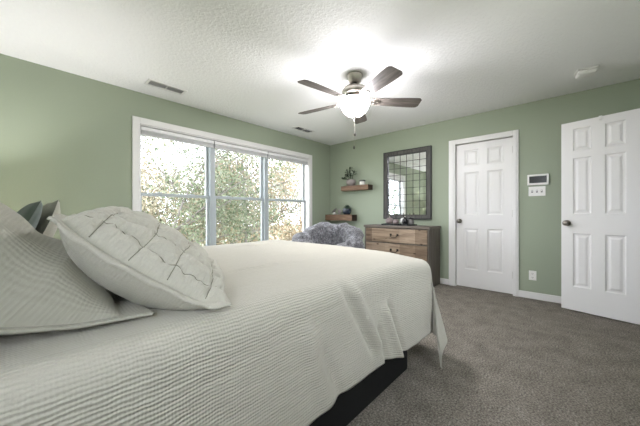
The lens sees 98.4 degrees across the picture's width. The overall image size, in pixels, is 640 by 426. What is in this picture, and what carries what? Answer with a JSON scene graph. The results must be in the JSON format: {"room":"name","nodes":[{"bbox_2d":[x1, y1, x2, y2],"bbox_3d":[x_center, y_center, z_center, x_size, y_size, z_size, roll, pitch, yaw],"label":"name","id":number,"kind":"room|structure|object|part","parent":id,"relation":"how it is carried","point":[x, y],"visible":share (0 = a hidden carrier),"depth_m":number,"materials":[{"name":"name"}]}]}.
{"room":"bedroom","nodes":[
{"label":"bedroom","id":0,"kind":"room"},
{"bbox_2d":[0,53,329,239],"bbox_3d":[-1.478,-0.157,3.907,0.160,2.440,5.140,0,0,42],"label":"wall","id":1,"kind":"structure","parent":0,"point":[66,137],"depth_m":2.76,"materials":[{"name":"green paint"}]},
{"bbox_2d":[132,116,311,245],"bbox_3d":[-1.173,-0.213,4.204,0.210,1.752,2.930,0,0,42],"label":"window","id":2,"kind":"structure","parent":1,"relation":"in","point":[137,122],"depth_m":3.85,"materials":[{"name":"white paint"}]},
{"bbox_3d":[-1.840,0.155,3.542,0.032,0.791,0.849,0,0,42],"label":"sash","id":3,"kind":"part","parent":2,"relation":"part of","materials":[{"name":"clear glass"}]},
{"bbox_2d":[141,126,213,147],"bbox_3d":[-1.776,-0.950,3.509,0.056,0.095,0.876,0,0,42],"label":"window shade","id":4,"kind":"object","parent":2,"relation":"attached to","point":[145,131],"visible":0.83,"depth_m":3.45,"materials":[{"name":"fabric"}]},
{"bbox_3d":[-1.776,-0.910,3.509,0.048,0.016,0.872,0,0,42],"label":"rail","id":5,"kind":"part","parent":4,"relation":"part of","materials":[{"name":"fabric"}]},
{"bbox_3d":[-1.864,-0.605,3.564,0.032,0.801,0.849,0,0,42],"label":"sash","id":6,"kind":"part","parent":2,"relation":"part of","materials":[{"name":"clear glass"}]},
{"bbox_3d":[-1.222,0.155,4.219,0.032,0.791,0.846,0,0,42],"label":"sash","id":7,"kind":"part","parent":2,"relation":"part of","materials":[{"name":"clear glass"}]},
{"bbox_2d":[214,141,267,157],"bbox_3d":[-1.170,-0.950,4.174,0.056,0.095,0.898,0,0,42],"label":"window shade","id":8,"kind":"object","parent":2,"relation":"attached to","point":[217,145],"visible":0.88,"depth_m":4.12,"materials":[{"name":"fabric"}]},
{"bbox_3d":[-1.170,-0.910,4.174,0.048,0.016,0.894,0,0,42],"label":"rail","id":9,"kind":"part","parent":8,"relation":"part of","materials":[{"name":"plastic"}]},
{"bbox_3d":[-1.246,-0.605,4.242,0.032,0.801,0.846,0,0,42],"label":"sash","id":10,"kind":"part","parent":2,"relation":"part of","materials":[{"name":"clear glass"}]},
{"bbox_3d":[-0.589,0.155,4.913,0.032,0.791,0.891,0,0,42],"label":"sash","id":11,"kind":"part","parent":2,"relation":"part of","materials":[{"name":"clear glass"}]},
{"bbox_2d":[267,152,307,164],"bbox_3d":[-0.551,-0.950,4.853,0.056,0.095,0.916,0,0,42],"label":"window shade","id":12,"kind":"object","parent":2,"relation":"attached to","point":[270,155],"visible":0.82,"depth_m":4.80,"materials":[{"name":"fabric"}]},
{"bbox_3d":[-0.551,-0.910,4.853,0.048,0.016,0.912,0,0,42],"label":"rail","id":13,"kind":"part","parent":12,"relation":"part of","materials":[{"name":"fabric"}]},
{"bbox_3d":[-0.614,-0.605,4.935,0.032,0.801,0.891,0,0,42],"label":"sash","id":14,"kind":"part","parent":2,"relation":"part of","materials":[{"name":"clear glass"}]},
{"bbox_2d":[0,0,639,144],"bbox_3d":[0.123,-1.437,2.446,4.495,0.120,5.140,0,0,42],"label":"ceiling","id":15,"kind":"structure","parent":0,"point":[243,60],"depth_m":2.34,"materials":[{"name":"white paint"}]},
{"bbox_2d":[144,78,186,94],"bbox_3d":[-1.675,-1.371,3.016,0.156,0.010,0.380,0,0,42],"label":"ceiling vent","id":16,"kind":"object","parent":15,"relation":"in","point":[150,82],"visible":1,"depth_m":3.00,"materials":[{"name":"white metal"}]},
{"bbox_2d":[292,126,314,132],"bbox_3d":[-0.273,-1.371,4.553,0.156,0.010,0.380,0,0,42],"label":"ceiling vent","id":17,"kind":"object","parent":15,"relation":"in","point":[299,128],"visible":1,"depth_m":4.54,"materials":[{"name":"white metal"}]},
{"bbox_2d":[297,66,421,148],"bbox_3d":[0.313,-1.011,2.748,1.284,0.732,1.274,0,0,42],"label":"ceiling fan","id":18,"kind":"object","parent":15,"relation":"hanging from","point":[355,102],"visible":1,"depth_m":2.65,"materials":[{"name":"silver metal"}]},
{"bbox_3d":[-0.002,-1.115,2.974,0.505,0.006,0.148,0,13,32],"label":"blade","id":19,"kind":"part","parent":18,"relation":"part of","materials":[{"name":"brown wood"}]},
{"bbox_3d":[0.032,-1.115,2.490,0.505,0.006,0.148,0,13,-40],"label":"blade","id":20,"kind":"part","parent":18,"relation":"part of","materials":[{"name":"brown wood"}]},
{"bbox_3d":[0.348,-1.042,2.755,0.286,0.160,0.286,0,0,42],"label":"lamp shade","id":21,"kind":"part","parent":18,"relation":"part of","materials":[{"name":"white glass"}]},
{"bbox_3d":[0.447,-1.115,3.156,0.148,0.006,0.505,-13,-3,14],"label":"blade","id":22,"kind":"part","parent":18,"relation":"part of","materials":[{"name":"brown wood"}]},
{"bbox_3d":[0.502,-1.115,2.373,0.148,0.006,0.505,14,-5,-21],"label":"blade","id":23,"kind":"part","parent":18,"relation":"part of","materials":[{"name":"brown wood"}]},
{"bbox_3d":[0.759,-1.115,2.784,0.505,0.006,0.148,0,-13,-4],"label":"blade","id":24,"kind":"part","parent":18,"relation":"part of","materials":[{"name":"brown wood"}]},
{"bbox_2d":[574,65,598,78],"bbox_3d":[2.567,-1.351,2.666,0.148,0.052,0.132,0,0,30],"label":"smoke detector","id":25,"kind":"object","parent":15,"relation":"attached to","point":[590,71],"visible":1,"depth_m":2.63,"materials":[{"name":"white plastic"}]},
{"bbox_2d":[330,79,639,295],"bbox_3d":[1.860,-0.157,4.232,4.335,2.440,0.160,0,0,42],"label":"wall","id":26,"kind":"structure","parent":0,"point":[538,123],"depth_m":3.51,"materials":[{"name":"green paint"}]},
{"bbox_2d":[325,215,356,220],"bbox_3d":[0.398,0.088,5.348,0.657,0.114,0.160,0,0,42],"label":"floating shelf","id":27,"kind":"object","parent":26,"relation":"attached to","point":[327,217],"visible":1,"depth_m":5.23,"materials":[{"name":"brown wood"}]},
{"bbox_2d":[342,205,350,214],"bbox_3d":[0.522,-0.066,5.235,0.203,0.193,0.188,0,0,42],"label":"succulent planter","id":28,"kind":"object","parent":27,"relation":"on","point":[346,211],"visible":1,"depth_m":5.18,"materials":[{"name":"blue ceramic"}]},
{"bbox_2d":[341,184,372,190],"bbox_3d":[0.671,-0.461,5.106,0.607,0.088,0.150,0,0,42],"label":"floating shelf","id":29,"kind":"object","parent":26,"relation":"attached to","point":[366,186],"visible":1,"depth_m":5.01,"materials":[{"name":"brown wood"}]},
{"bbox_2d":[342,167,355,185],"bbox_3d":[0.561,-0.681,5.186,0.339,0.351,0.191,0,0,42],"label":"potted plant","id":30,"kind":"object","parent":29,"relation":"on","point":[350,182],"visible":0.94,"depth_m":5.13,"materials":[{"name":"green plant"}]},
{"bbox_3d":[0.580,-0.565,5.176,0.180,0.118,0.180,0,0,42],"label":"pot","id":31,"kind":"part","parent":30,"relation":"part of","materials":[{"name":"white ceramic"}]},
{"bbox_2d":[383,145,431,219],"bbox_3d":[1.407,-0.466,4.508,0.812,1.134,0.041,0,0,42],"label":"wall mirror","id":32,"kind":"object","parent":26,"relation":"attached to","point":[407,173],"visible":0.94,"depth_m":4.49,"materials":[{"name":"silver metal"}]},
{"bbox_2d":[388,152,425,214],"bbox_3d":[1.416,-0.466,4.517,0.668,0.990,0.008,0,0,42],"label":"mirror glass","id":33,"kind":"object","parent":32,"relation":"attached to","point":[406,170],"depth_m":4.50,"materials":[{"name":"silver mirror"}]},
{"bbox_2d":[449,130,518,296],"bbox_3d":[2.263,0.002,3.848,0.842,2.123,0.184,0,0,42],"label":"door frame","id":34,"kind":"structure","parent":26,"relation":"attached to","point":[453,144],"depth_m":3.85,"materials":[{"name":"white paint"}]},
{"bbox_2d":[456,137,512,293],"bbox_3d":[2.263,0.035,3.821,0.690,2.032,0.171,0,0,42],"label":"door","id":35,"kind":"structure","parent":26,"relation":"in","point":[484,221],"depth_m":3.78,"materials":[{"name":"white paint"}]},
{"bbox_2d":[440,278,560,303],"bbox_3d":[1.742,1.020,4.221,4.175,0.083,0.014,0,0,42],"label":"baseboard","id":36,"kind":"structure","parent":26,"relation":"attached to","point":[526,294],"depth_m":3.38,"materials":[{"name":"white paint"}]},
{"bbox_2d":[529,270,535,280],"bbox_3d":[2.629,0.773,3.416,0.074,0.116,0.009,0,0,42],"label":"wall outlet","id":37,"kind":"object","parent":26,"relation":"attached to","point":[532,274],"visible":1,"depth_m":3.41,"materials":[{"name":"white plastic"}]},
{"bbox_2d":[529,186,545,195],"bbox_3d":[2.656,-0.267,3.384,0.164,0.116,0.018,0,0,42],"label":"switch plate","id":38,"kind":"object","parent":26,"relation":"attached to","point":[539,190],"visible":1,"depth_m":3.38,"materials":[{"name":"white plastic"}]},
{"bbox_2d":[527,173,548,185],"bbox_3d":[2.661,-0.407,3.374,0.206,0.132,0.027,0,0,42],"label":"thermostat","id":39,"kind":"object","parent":26,"relation":"attached to","point":[536,179],"visible":1,"depth_m":3.36,"materials":[{"name":"white plastic"}]},
{"bbox_2d":[347,284,639,425],"bbox_3d":[0.123,1.123,2.446,4.495,0.120,5.140,0,0,42],"label":"floor","id":40,"kind":"structure","parent":0,"point":[508,359],"depth_m":1.85,"materials":[{"name":"grey carpet"}]},
{"bbox_2d":[292,222,364,248],"bbox_3d":[0.125,0.601,4.162,1.100,0.915,1.002,0,0,10],"label":"chair","id":41,"kind":"object","parent":40,"relation":"on","point":[341,234],"visible":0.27,"depth_m":4.34,"materials":[{"name":"grey fur"}]},
{"bbox_2d":[309,350,406,425],"bbox_3d":[-0.664,0.562,1.858,1.835,0.998,2.350,0,0,42],"label":"bed","id":42,"kind":"object","parent":40,"relation":"on","point":[349,404],"visible":0.05,"depth_m":1.47,"materials":[{"name":"black fabric"}]},
{"bbox_2d":[0,240,446,425],"bbox_3d":[-0.613,0.677,1.935,2.218,0.761,2.388,0,0,42],"label":"coverlet","id":43,"kind":"object","parent":42,"relation":"on","point":[304,324],"visible":0.73,"depth_m":0.94,"materials":[{"name":"white fabric"}]},
{"bbox_2d":[17,201,42,228],"bbox_3d":[-1.397,0.119,1.258,0.800,0.337,0.171,0,0,42],"label":"pillow","id":44,"kind":"object","parent":43,"relation":"on","point":[32,212],"visible":0.34,"depth_m":1.07,"materials":[{"name":"grey fabric"}]},
{"bbox_2d":[35,199,60,237],"bbox_3d":[-1.546,0.112,1.526,0.802,0.354,0.144,0,0,42],"label":"pillow","id":45,"kind":"object","parent":43,"relation":"on","point":[44,226],"visible":0.28,"depth_m":1.31,"materials":[{"name":"grey fabric"}]},
{"bbox_2d":[0,202,154,334],"bbox_3d":[-0.859,0.138,0.847,0.530,0.354,0.476,0,0,42],"label":"pillow","id":46,"kind":"object","parent":43,"relation":"on","point":[42,289],"visible":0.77,"depth_m":0.72,"materials":[{"name":"white fabric"}]},
{"bbox_2d":[47,206,231,309],"bbox_3d":[-0.658,0.145,1.117,0.468,0.342,0.740,0,0,-28],"label":"quilted pillow","id":47,"kind":"object","parent":43,"relation":"on","point":[138,258],"visible":1,"depth_m":0.86,"materials":[{"name":"white fabric"}]},
{"bbox_2d":[364,224,440,286],"bbox_3d":[1.258,0.627,4.332,1.079,0.867,0.467,0,0,42],"label":"dresser","id":48,"kind":"object","parent":40,"relation":"on","point":[422,242],"visible":0.62,"depth_m":4.07,"materials":[{"name":"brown wood"}]},
{"bbox_3d":[1.129,0.345,4.191,0.999,0.208,0.022,0,0,42],"label":"drawer","id":49,"kind":"part","parent":48,"relation":"part of","materials":[{"name":"brown wood"}]},
{"bbox_3d":[1.129,0.573,4.191,0.999,0.208,0.022,0,0,42],"label":"drawer","id":50,"kind":"part","parent":48,"relation":"part of","materials":[{"name":"brown wood"}]},
{"bbox_2d":[381,223,416,225],"bbox_3d":[1.244,0.183,4.361,0.512,0.022,0.192,0,0,42],"label":"tray","id":51,"kind":"object","parent":48,"relation":"on","point":[384,223],"visible":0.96,"depth_m":4.24,"materials":[{"name":"grey metal"}]},
{"bbox_2d":[386,216,392,223],"bbox_3d":[1.123,0.113,4.458,0.130,0.142,0.130,0,0,42],"label":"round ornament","id":52,"kind":"object","parent":51,"relation":"on","point":[389,220],"visible":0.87,"depth_m":4.41,"materials":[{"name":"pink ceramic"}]},
{"bbox_2d":[402,216,407,223],"bbox_3d":[1.306,0.114,4.243,0.084,0.139,0.084,0,0,42],"label":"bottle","id":53,"kind":"object","parent":51,"relation":"on","point":[404,221],"visible":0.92,"depth_m":4.21,"materials":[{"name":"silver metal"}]},
{"bbox_2d":[408,217,413,224],"bbox_3d":[1.395,0.124,4.237,0.093,0.118,0.093,0,0,42],"label":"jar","id":54,"kind":"object","parent":51,"relation":"on","point":[410,220],"visible":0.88,"depth_m":4.20,"materials":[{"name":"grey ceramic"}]},
{"bbox_3d":[1.724,-0.157,0.985,0.160,2.440,4.820,0,0,42],"label":"wall","id":55,"kind":"structure","parent":0,"visible":0},
{"bbox_2d":[561,108,639,324],"bbox_3d":[2.868,0.033,2.822,0.171,2.032,0.620,0,0,-34],"label":"door","id":56,"kind":"structure","parent":55,"relation":"in","point":[600,160],"depth_m":2.81,"materials":[{"name":"white paint"}]},
{"bbox_3d":[2.724,0.109,3.038,0.171,0.064,0.064,0,0,-34],"label":"knob","id":57,"kind":"part","parent":56,"relation":"part of","materials":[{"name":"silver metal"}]},
{"label":"outside","id":58,"kind":"structure","parent":0,"visible":0},
{"bbox_2d":[202,225,299,245],"bbox_3d":[-0.325,4.063,7.064,130.000,0.200,130.000,0,0,42],"label":"ground","id":59,"kind":"structure","parent":58,"point":[292,225],"depth_m":50.93,"materials":[{"name":"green plant"}]},
{"bbox_2d":[141,135,240,215],"bbox_3d":[-9.819,-2.287,14.822,9.881,12.509,11.472,0,0,-30],"label":"broadleaf tree","id":60,"kind":"object","parent":59,"relation":"on","point":[162,169],"visible":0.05,"depth_m":15.59,"materials":[{"name":"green plant"}]},
{"bbox_2d":[141,137,272,245],"bbox_3d":[-6.636,0.260,10.574,9.621,7.438,6.875,0,0,-40],"label":"broadleaf tree","id":61,"kind":"object","parent":59,"relation":"on","point":[164,218],"visible":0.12,"depth_m":10.59,"materials":[{"name":"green plant"}]},
{"bbox_2d":[141,136,301,245],"bbox_3d":[-4.073,-0.968,9.281,9.621,9.885,7.529,0,0,-18],"label":"broadleaf tree","id":62,"kind":"object","parent":59,"relation":"on","point":[228,188],"visible":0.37,"depth_m":8.83,"materials":[{"name":"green plant"}]},
{"bbox_2d":[141,139,302,242],"bbox_3d":[-3.818,-2.252,11.673,9.410,12.462,7.460,0,0,42],"label":"broadleaf tree","id":63,"kind":"object","parent":59,"relation":"on","point":[182,144],"visible":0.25,"depth_m":10.88,"materials":[{"name":"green plant"}]},
{"bbox_2d":[148,152,301,244],"bbox_3d":[-4.033,0.238,13.440,7.475,7.471,6.062,0,0,14],"label":"broadleaf tree","id":64,"kind":"object","parent":59,"relation":"on","point":[280,174],"visible":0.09,"depth_m":12.70,"materials":[{"name":"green plant"}]},
{"bbox_2d":[167,146,289,241],"bbox_3d":[-6.544,-1.405,20.203,9.043,10.749,9.963,0,0,-34],"label":"broadleaf tree","id":65,"kind":"object","parent":59,"relation":"on","point":[187,146],"visible":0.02,"depth_m":19.88,"materials":[{"name":"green plant"}]},
{"bbox_2d":[195,161,302,229],"bbox_3d":[-2.962,-2.370,22.110,10.703,12.679,9.872,0,0,17],"label":"broadleaf tree","id":66,"kind":"object","parent":59,"relation":"on","point":[278,161],"visible":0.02,"depth_m":21.73,"materials":[{"name":"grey plant"}]},
{"bbox_2d":[228,156,302,240],"bbox_3d":[-2.359,-0.467,17.102,7.909,8.880,6.749,0,0,-40],"label":"broadleaf tree","id":67,"kind":"object","parent":59,"relation":"on","point":[289,237],"visible":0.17,"depth_m":16.13,"materials":[{"name":"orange plant"}]}
]}

